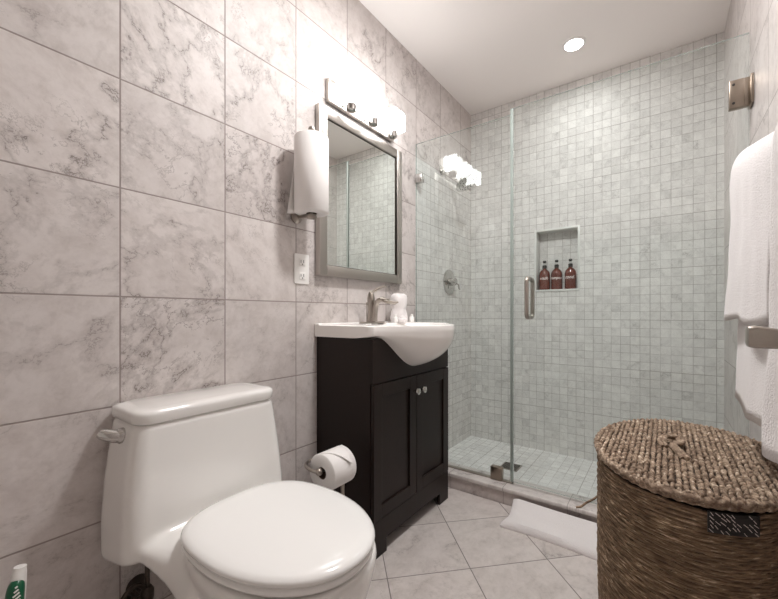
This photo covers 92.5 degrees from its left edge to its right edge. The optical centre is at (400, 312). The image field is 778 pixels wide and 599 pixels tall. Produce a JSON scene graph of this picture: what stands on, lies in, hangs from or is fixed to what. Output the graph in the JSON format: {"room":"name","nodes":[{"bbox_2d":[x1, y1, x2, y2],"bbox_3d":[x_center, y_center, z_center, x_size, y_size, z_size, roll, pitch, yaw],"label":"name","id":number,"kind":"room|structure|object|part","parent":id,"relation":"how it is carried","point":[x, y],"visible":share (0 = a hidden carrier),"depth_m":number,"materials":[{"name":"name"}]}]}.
{"room":"bathroom","nodes":[
{"label":"bathroom","id":0,"kind":"room"},
{"bbox_2d":[0,0,470,598],"bbox_3d":[-0.492,-0.290,1.493,0.080,2.490,3.870,0,0,35],"label":"wall","id":1,"kind":"structure","parent":0,"point":[149,240],"depth_m":1.11,"materials":[{"name":"stone"}]},
{"bbox_2d":[121,566,153,598],"bbox_3d":[-0.721,0.754,1.021,0.076,0.213,0.124,0,0,-21],"label":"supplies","id":2,"kind":"object","parent":1,"relation":"attached to","point":[139,587],"visible":0.98,"depth_m":1.02,"materials":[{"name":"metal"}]},
{"bbox_3d":[-0.710,0.770,1.004,0.070,0.054,0.040,0,0,35],"label":"valve handle","id":3,"kind":"part","parent":2,"relation":"part of","materials":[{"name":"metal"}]},
{"bbox_2d":[294,253,308,283],"bbox_3d":[-0.409,-0.181,1.534,0.008,0.123,0.076,0,0,35],"label":"wall outlet","id":4,"kind":"object","parent":1,"relation":"attached to","point":[301,261],"visible":1,"depth_m":1.53,"materials":[{"name":"white plastic"}]},
{"bbox_2d":[299,258,305,265],"bbox_3d":[-0.406,-0.210,1.532,0.002,0.030,0.033,0,0,35],"label":"socket","id":5,"kind":"object","parent":4,"relation":"attached to","point":[302,261],"depth_m":1.53,"materials":[{"name":"white plastic"}]},
{"bbox_2d":[299,272,305,279],"bbox_3d":[-0.406,-0.153,1.532,0.002,0.030,0.033,0,0,35],"label":"socket","id":6,"kind":"object","parent":4,"relation":"attached to","point":[302,275],"depth_m":1.53,"materials":[{"name":"white plastic"}]},
{"bbox_2d":[291,126,316,223],"bbox_3d":[-0.381,-0.549,1.482,0.112,0.370,0.052,0,0,35],"label":"paper towel holder","id":7,"kind":"object","parent":1,"relation":"attached to","point":[295,218],"visible":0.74,"depth_m":1.48,"materials":[{"name":"silver metal"}]},
{"bbox_3d":[-0.420,-0.390,1.510,0.017,0.052,0.052,0,0,35],"label":"wall plate","id":8,"kind":"part","parent":7,"relation":"part of","materials":[{"name":"silver metal"}]},
{"bbox_3d":[-0.375,-0.384,1.480,0.099,0.029,0.042,0,0,35],"label":"arm","id":9,"kind":"part","parent":7,"relation":"part of","materials":[{"name":"silver metal"}]},
{"bbox_2d":[287,130,328,217],"bbox_3d":[-0.352,-0.537,1.464,0.132,0.308,0.132,0,0,24],"label":"paper towel roll","id":10,"kind":"object","parent":7,"relation":"on","point":[309,192],"visible":0.92,"depth_m":1.41,"materials":[{"name":"paper"}]},
{"bbox_2d":[315,102,401,283],"bbox_3d":[-0.181,-0.529,1.837,0.028,0.735,0.610,0,0,35],"label":"mirror","id":11,"kind":"object","parent":1,"relation":"attached to","point":[360,237],"visible":0.96,"depth_m":1.80,"materials":[{"name":"silver metal"}]},
{"bbox_3d":[-0.181,-0.529,1.837,0.008,0.651,0.526,0,0,35],"label":"glass","id":12,"kind":"part","parent":11,"relation":"part of","materials":[{"name":"white mirror"}]},
{"bbox_2d":[326,74,405,141],"bbox_3d":[-0.141,-0.969,1.802,0.135,0.132,0.480,0,0,35],"label":"vanity light","id":13,"kind":"object","parent":1,"relation":"attached to","point":[348,95],"visible":1,"depth_m":1.75,"materials":[{"name":"white glass"}]},
{"bbox_3d":[-0.235,-0.930,1.679,0.083,0.055,0.052,0,0,35],"label":"lamp arm","id":14,"kind":"part","parent":13,"relation":"part of","materials":[{"name":"silver metal"}]},
{"bbox_3d":[-0.222,-0.988,1.669,0.098,0.094,0.100,0,0,35],"label":"lamp shade","id":15,"kind":"part","parent":13,"relation":"part of","materials":[{"name":"white glass"}]},
{"bbox_3d":[-0.146,-0.930,1.806,0.083,0.055,0.052,0,0,35],"label":"lamp arm","id":16,"kind":"part","parent":13,"relation":"part of","materials":[{"name":"silver metal"}]},
{"bbox_3d":[-0.132,-0.988,1.796,0.098,0.094,0.100,0,0,35],"label":"lamp shade","id":17,"kind":"part","parent":13,"relation":"part of","materials":[{"name":"white glass"}]},
{"bbox_3d":[-0.056,-0.930,1.932,0.083,0.055,0.052,0,0,35],"label":"lamp arm","id":18,"kind":"part","parent":13,"relation":"part of","materials":[{"name":"silver metal"}]},
{"bbox_3d":[-0.043,-0.988,1.923,0.098,0.094,0.100,0,0,35],"label":"lamp shade","id":19,"kind":"part","parent":13,"relation":"part of","materials":[{"name":"white glass"}]},
{"bbox_2d":[443,270,459,293],"bbox_3d":[0.361,-0.216,2.568,0.071,0.172,0.181,0,0,35],"label":"shower valve","id":20,"kind":"object","parent":1,"relation":"attached to","point":[449,281],"visible":1,"depth_m":2.56,"materials":[{"name":"silver metal"}]},
{"bbox_3d":[0.352,-0.202,2.544,0.059,0.085,0.131,0,0,35],"label":"lever","id":21,"kind":"part","parent":20,"relation":"part of","materials":[{"name":"silver metal"}]},
{"bbox_2d":[439,165,479,191],"bbox_3d":[0.379,-0.893,2.426,0.267,0.194,0.168,0,0,35],"label":"shower","id":22,"kind":"object","parent":1,"relation":"attached to","point":[468,180],"visible":1,"depth_m":2.40,"materials":[{"name":"silver metal"}]},
{"bbox_3d":[0.341,-0.932,2.453,0.174,0.096,0.020,0,0,35],"label":"arm","id":23,"kind":"part","parent":22,"relation":"part of","materials":[{"name":"silver metal"}]},
{"bbox_2d":[448,461,596,522],"bbox_3d":[0.696,0.939,1.813,1.492,0.132,0.140,0,0,35],"label":"trim","id":24,"kind":"structure","parent":1,"relation":"attached to","point":[481,486],"depth_m":1.85,"materials":[{"name":"stone"}]},
{"bbox_2d":[415,115,513,483],"bbox_3d":[0.331,-0.072,2.076,0.592,1.890,0.036,0,0,35],"label":"glass panel","id":25,"kind":"object","parent":24,"relation":"on","point":[496,471],"visible":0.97,"depth_m":2.06,"materials":[{"name":"grey"}]},
{"bbox_3d":[0.332,-0.073,2.075,0.589,1.888,0.009,0,0,35],"label":"pane","id":26,"kind":"part","parent":25,"relation":"part of","materials":[{"name":"clear glass"}]},
{"bbox_2d":[366,487,597,598],"bbox_3d":[-0.178,0.995,0.576,1.652,0.080,2.895,0,0,35],"label":"floor","id":27,"kind":"structure","parent":0,"point":[458,547],"depth_m":1.42,"materials":[{"name":"tile"}]},
{"bbox_2d":[5,564,26,598],"bbox_3d":[-0.818,0.748,0.789,0.100,0.412,0.100,0,0,35],"label":"bottle","id":28,"kind":"object","parent":27,"relation":"on","point":[16,589],"visible":1,"depth_m":0.79,"materials":[{"name":"white plastic"}]},
{"bbox_2d":[96,383,375,598],"bbox_3d":[-0.392,0.597,0.942,0.705,0.716,0.469,0,0,35],"label":"toilet","id":29,"kind":"object","parent":27,"relation":"on","point":[195,494],"visible":1,"depth_m":0.91,"materials":[{"name":"ceramic"}]},
{"bbox_3d":[-0.714,0.305,0.915,0.043,0.042,0.054,0,0,35],"label":"flush lever","id":30,"kind":"part","parent":29,"relation":"part of","materials":[{"name":"silver metal"}]},
{"bbox_3d":[-0.592,0.256,1.100,0.195,0.036,0.396,0,0,35],"label":"tank lid","id":31,"kind":"part","parent":29,"relation":"part of","materials":[{"name":"ceramic"}]},
{"bbox_3d":[-0.280,0.531,0.898,0.468,0.017,0.370,0,0,35],"label":"seat","id":32,"kind":"part","parent":29,"relation":"part of","materials":[{"name":"plastic"}]},
{"bbox_3d":[-0.280,0.508,0.898,0.472,0.026,0.374,0,0,35],"label":"seat lid","id":33,"kind":"part","parent":29,"relation":"part of","materials":[{"name":"plastic"}]},
{"bbox_2d":[304,458,344,495],"bbox_3d":[-0.244,0.739,1.368,0.150,0.430,0.233,0,0,35],"label":"toilet paper stand","id":34,"kind":"object","parent":27,"relation":"on","point":[319,471],"visible":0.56,"depth_m":1.29,"materials":[{"name":"silver metal"}]},
{"bbox_3d":[-0.274,0.543,1.347,0.091,0.037,0.164,0,0,35],"label":"arm","id":35,"kind":"part","parent":34,"relation":"part of","materials":[{"name":"silver metal"}]},
{"bbox_2d":[310,445,355,489],"bbox_3d":[-0.240,0.551,1.323,0.135,0.132,0.108,0,0,35],"label":"toilet paper roll","id":36,"kind":"object","parent":34,"relation":"on","point":[338,463],"visible":0.92,"depth_m":1.29,"materials":[{"name":"paper"}]},
{"bbox_2d":[317,337,447,558],"bbox_3d":[-0.045,0.528,1.751,0.348,0.854,0.608,0,0,35],"label":"vanity cabinet","id":37,"kind":"object","parent":27,"relation":"on","point":[391,413],"visible":0.91,"depth_m":1.54,"materials":[{"name":"brown wood"}]},
{"bbox_3d":[-0.236,0.528,1.524,0.298,0.854,0.016,0,0,35],"label":"panel","id":38,"kind":"part","parent":37,"relation":"part of","materials":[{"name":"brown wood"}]},
{"bbox_2d":[315,321,454,365],"bbox_3d":[0.012,0.147,1.711,0.488,0.206,0.632,0,0,35],"label":"sink","id":39,"kind":"object","parent":37,"relation":"in","point":[415,343],"visible":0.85,"depth_m":1.52,"materials":[{"name":"white ceramic"}]},
{"bbox_2d":[359,285,398,323],"bbox_3d":[-0.088,-0.040,1.742,0.181,0.178,0.160,0,0,35],"label":"faucet","id":40,"kind":"object","parent":39,"relation":"on","point":[372,316],"visible":1,"depth_m":1.76,"materials":[{"name":"silver metal"}]},
{"bbox_3d":[-0.135,0.045,1.776,0.054,0.007,0.160,0,0,35],"label":"plate","id":41,"kind":"part","parent":40,"relation":"part of","materials":[{"name":"silver metal"}]},
{"bbox_3d":[-0.114,-0.097,1.761,0.109,0.065,0.036,0,0,35],"label":"lever","id":42,"kind":"part","parent":40,"relation":"part of","materials":[{"name":"silver metal"}]},
{"bbox_2d":[393,314,397,322],"bbox_3d":[-0.028,0.027,1.820,0.025,0.042,0.025,0,0,35],"label":"toiletry bottle","id":43,"kind":"object","parent":39,"relation":"on","point":[395,318],"visible":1,"depth_m":1.81,"materials":[{"name":"white plastic"}]},
{"bbox_2d":[390,293,407,321],"bbox_3d":[-0.011,-0.027,1.958,0.080,0.151,0.110,0,0,35],"label":"animal figurine","id":44,"kind":"object","parent":39,"relation":"on","point":[399,308],"visible":0.74,"depth_m":1.92,"materials":[{"name":"white ceramic"}]},
{"bbox_2d":[398,316,407,322],"bbox_3d":[0.008,0.030,1.871,0.053,0.035,0.053,0,0,35],"label":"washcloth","id":45,"kind":"object","parent":39,"relation":"on","point":[401,319],"visible":0.98,"depth_m":1.85,"materials":[{"name":"white fabric"}]},
{"bbox_3d":[-0.024,0.543,1.552,0.016,0.529,0.300,0,0,35],"label":"door","id":46,"kind":"part","parent":37,"relation":"part of","materials":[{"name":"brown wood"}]},
{"bbox_3d":[0.062,0.883,1.676,0.013,0.143,0.608,0,0,35],"label":"rail","id":47,"kind":"part","parent":37,"relation":"part of","materials":[{"name":"brown wood"}]},
{"bbox_3d":[0.069,0.345,1.640,0.033,0.031,0.031,0,0,35],"label":"knob","id":48,"kind":"part","parent":37,"relation":"part of","materials":[{"name":"silver metal"}]},
{"bbox_3d":[0.099,0.345,1.683,0.033,0.031,0.031,0,0,35],"label":"knob","id":49,"kind":"part","parent":37,"relation":"part of","materials":[{"name":"silver metal"}]},
{"bbox_3d":[0.151,0.543,1.798,0.016,0.529,0.298,0,0,35],"label":"door","id":50,"kind":"part","parent":37,"relation":"part of","materials":[{"name":"brown wood"}]},
{"bbox_2d":[500,499,596,559],"bbox_3d":[0.763,0.924,1.536,0.670,0.061,0.212,0,0,35],"label":"bath mat","id":51,"kind":"object","parent":27,"relation":"on","point":[573,533],"visible":0.59,"depth_m":1.61,"materials":[{"name":"white fabric"}]},
{"bbox_2d":[576,418,777,598],"bbox_3d":[0.725,0.641,0.974,0.453,0.621,0.597,0,0,35],"label":"laundry hamper","id":52,"kind":"object","parent":27,"relation":"on","point":[687,510],"visible":0.98,"depth_m":0.79,"materials":[{"name":"brown wicker"}]},
{"bbox_3d":[0.513,0.519,1.019,0.064,0.037,0.016,0,0,0],"label":"closure cord","id":53,"kind":"part","parent":52,"relation":"part of","materials":[{"name":"brown fabric"}]},
{"bbox_3d":[0.741,0.362,0.964,0.410,0.012,0.588,0,0,35],"label":"lid","id":54,"kind":"part","parent":52,"relation":"part of","materials":[{"name":"brown wicker"}]},
{"bbox_2d":[448,436,597,499],"bbox_3d":[0.943,0.993,2.162,1.492,0.084,0.720,0,0,35],"label":"floor","id":55,"kind":"structure","parent":0,"point":[570,474],"depth_m":2.33,"materials":[{"name":"tile"}]},
{"bbox_2d":[501,461,521,471],"bbox_3d":[0.679,0.949,2.300,0.110,0.004,0.110,0,0,35],"label":"floor drain","id":56,"kind":"object","parent":55,"relation":"on","point":[506,465],"visible":0.76,"depth_m":2.30,"materials":[{"name":"silver metal"}]},
{"bbox_2d":[359,0,730,114],"bbox_3d":[0.126,-1.575,1.007,1.652,0.080,3.950,0,0,35],"label":"ceiling","id":57,"kind":"structure","parent":0,"point":[486,54],"depth_m":2.04,"materials":[{"name":"white paint"}]},
{"bbox_2d":[562,36,585,51],"bbox_3d":[0.987,-1.531,2.123,0.125,0.006,0.125,0,0,35],"label":"recessed light","id":58,"kind":"object","parent":57,"relation":"in","point":[575,43],"visible":1,"depth_m":2.12,"materials":[{"name":"white"}]},
{"bbox_2d":[471,31,723,460],"bbox_3d":[1.209,-0.290,2.538,1.492,2.490,0.200,0,0,35],"label":"wall","id":59,"kind":"structure","parent":0,"point":[634,159],"depth_m":2.35,"materials":[{"name":"tile"}]},
{"bbox_2d":[534,225,579,291],"bbox_3d":[1.077,-0.362,2.557,0.293,0.429,0.091,0,0,35],"label":"trim","id":60,"kind":"structure","parent":59,"relation":"attached to","point":[537,233],"depth_m":2.59,"materials":[{"name":"stone"}]},
{"bbox_2d":[539,261,549,289],"bbox_3d":[1.007,-0.264,2.608,0.073,0.204,0.075,0,0,35],"label":"pump bottle","id":61,"kind":"object","parent":60,"relation":"on","point":[544,275],"visible":0.94,"depth_m":2.58,"materials":[{"name":"brown glass"}]},
{"bbox_2d":[551,260,561,288],"bbox_3d":[1.072,-0.264,2.562,0.073,0.204,0.075,0,0,35],"label":"pump bottle","id":62,"kind":"object","parent":60,"relation":"on","point":[556,274],"visible":0.94,"depth_m":2.53,"materials":[{"name":"brown glass"}]},
{"bbox_2d":[565,259,575,288],"bbox_3d":[1.144,-0.264,2.511,0.073,0.204,0.075,0,0,35],"label":"pump bottle","id":63,"kind":"object","parent":60,"relation":"on","point":[570,273],"visible":0.96,"depth_m":2.48,"materials":[{"name":"brown glass"}]},
{"bbox_2d":[724,0,777,441],"bbox_3d":[0.791,-0.290,0.586,0.080,2.490,3.870,0,0,35],"label":"wall","id":64,"kind":"structure","parent":0,"point":[756,51],"depth_m":1.56,"materials":[{"name":"tile"}]},
{"bbox_2d":[510,32,753,503],"bbox_3d":[0.931,-0.086,1.640,0.908,1.910,0.120,0,0,35],"label":"door","id":65,"kind":"structure","parent":64,"relation":"in","point":[740,91],"depth_m":1.89,"materials":[{"name":"grey"}]},
{"bbox_3d":[0.638,-0.074,1.846,0.021,0.212,0.120,0,0,35],"label":"handle","id":66,"kind":"part","parent":65,"relation":"part of","materials":[{"name":"silver metal"}]},
{"bbox_2d":[745,325,777,348],"bbox_3d":[0.494,0.032,0.398,0.186,0.051,0.050,0,0,35],"label":"towel holder","id":67,"kind":"object","parent":64,"relation":"attached to","point":[760,337],"visible":1,"depth_m":0.43,"materials":[{"name":"silver metal"}]},
{"bbox_3d":[0.692,-0.280,0.570,0.064,0.020,1.030,0,0,35],"label":"towel rail","id":68,"kind":"object","parent":64,"relation":"attached to","visible":0},
{"bbox_2d":[724,131,774,325],"bbox_3d":[0.821,-0.217,0.811,0.129,0.487,0.496,0,0,35],"label":"hand towel","id":69,"kind":"object","parent":68,"relation":"hanging from","point":[747,290],"visible":0.94,"depth_m":0.79,"materials":[{"name":"white fabric"}]},
{"bbox_2d":[734,320,768,426],"bbox_3d":[0.833,-0.089,0.825,0.103,0.662,0.426,0,0,35],"label":"bath towel","id":70,"kind":"object","parent":68,"relation":"hanging from","point":[751,363],"visible":0.16,"depth_m":0.83,"materials":[{"name":"white fabric"}]},
{"bbox_2d":[761,123,777,463],"bbox_3d":[0.600,-0.059,0.512,0.122,0.592,0.227,0,0,35],"label":"bath towel","id":71,"kind":"object","parent":68,"relation":"hanging from","point":[769,424],"visible":0.92,"depth_m":0.60,"materials":[{"name":"white fabric"}]}
]}

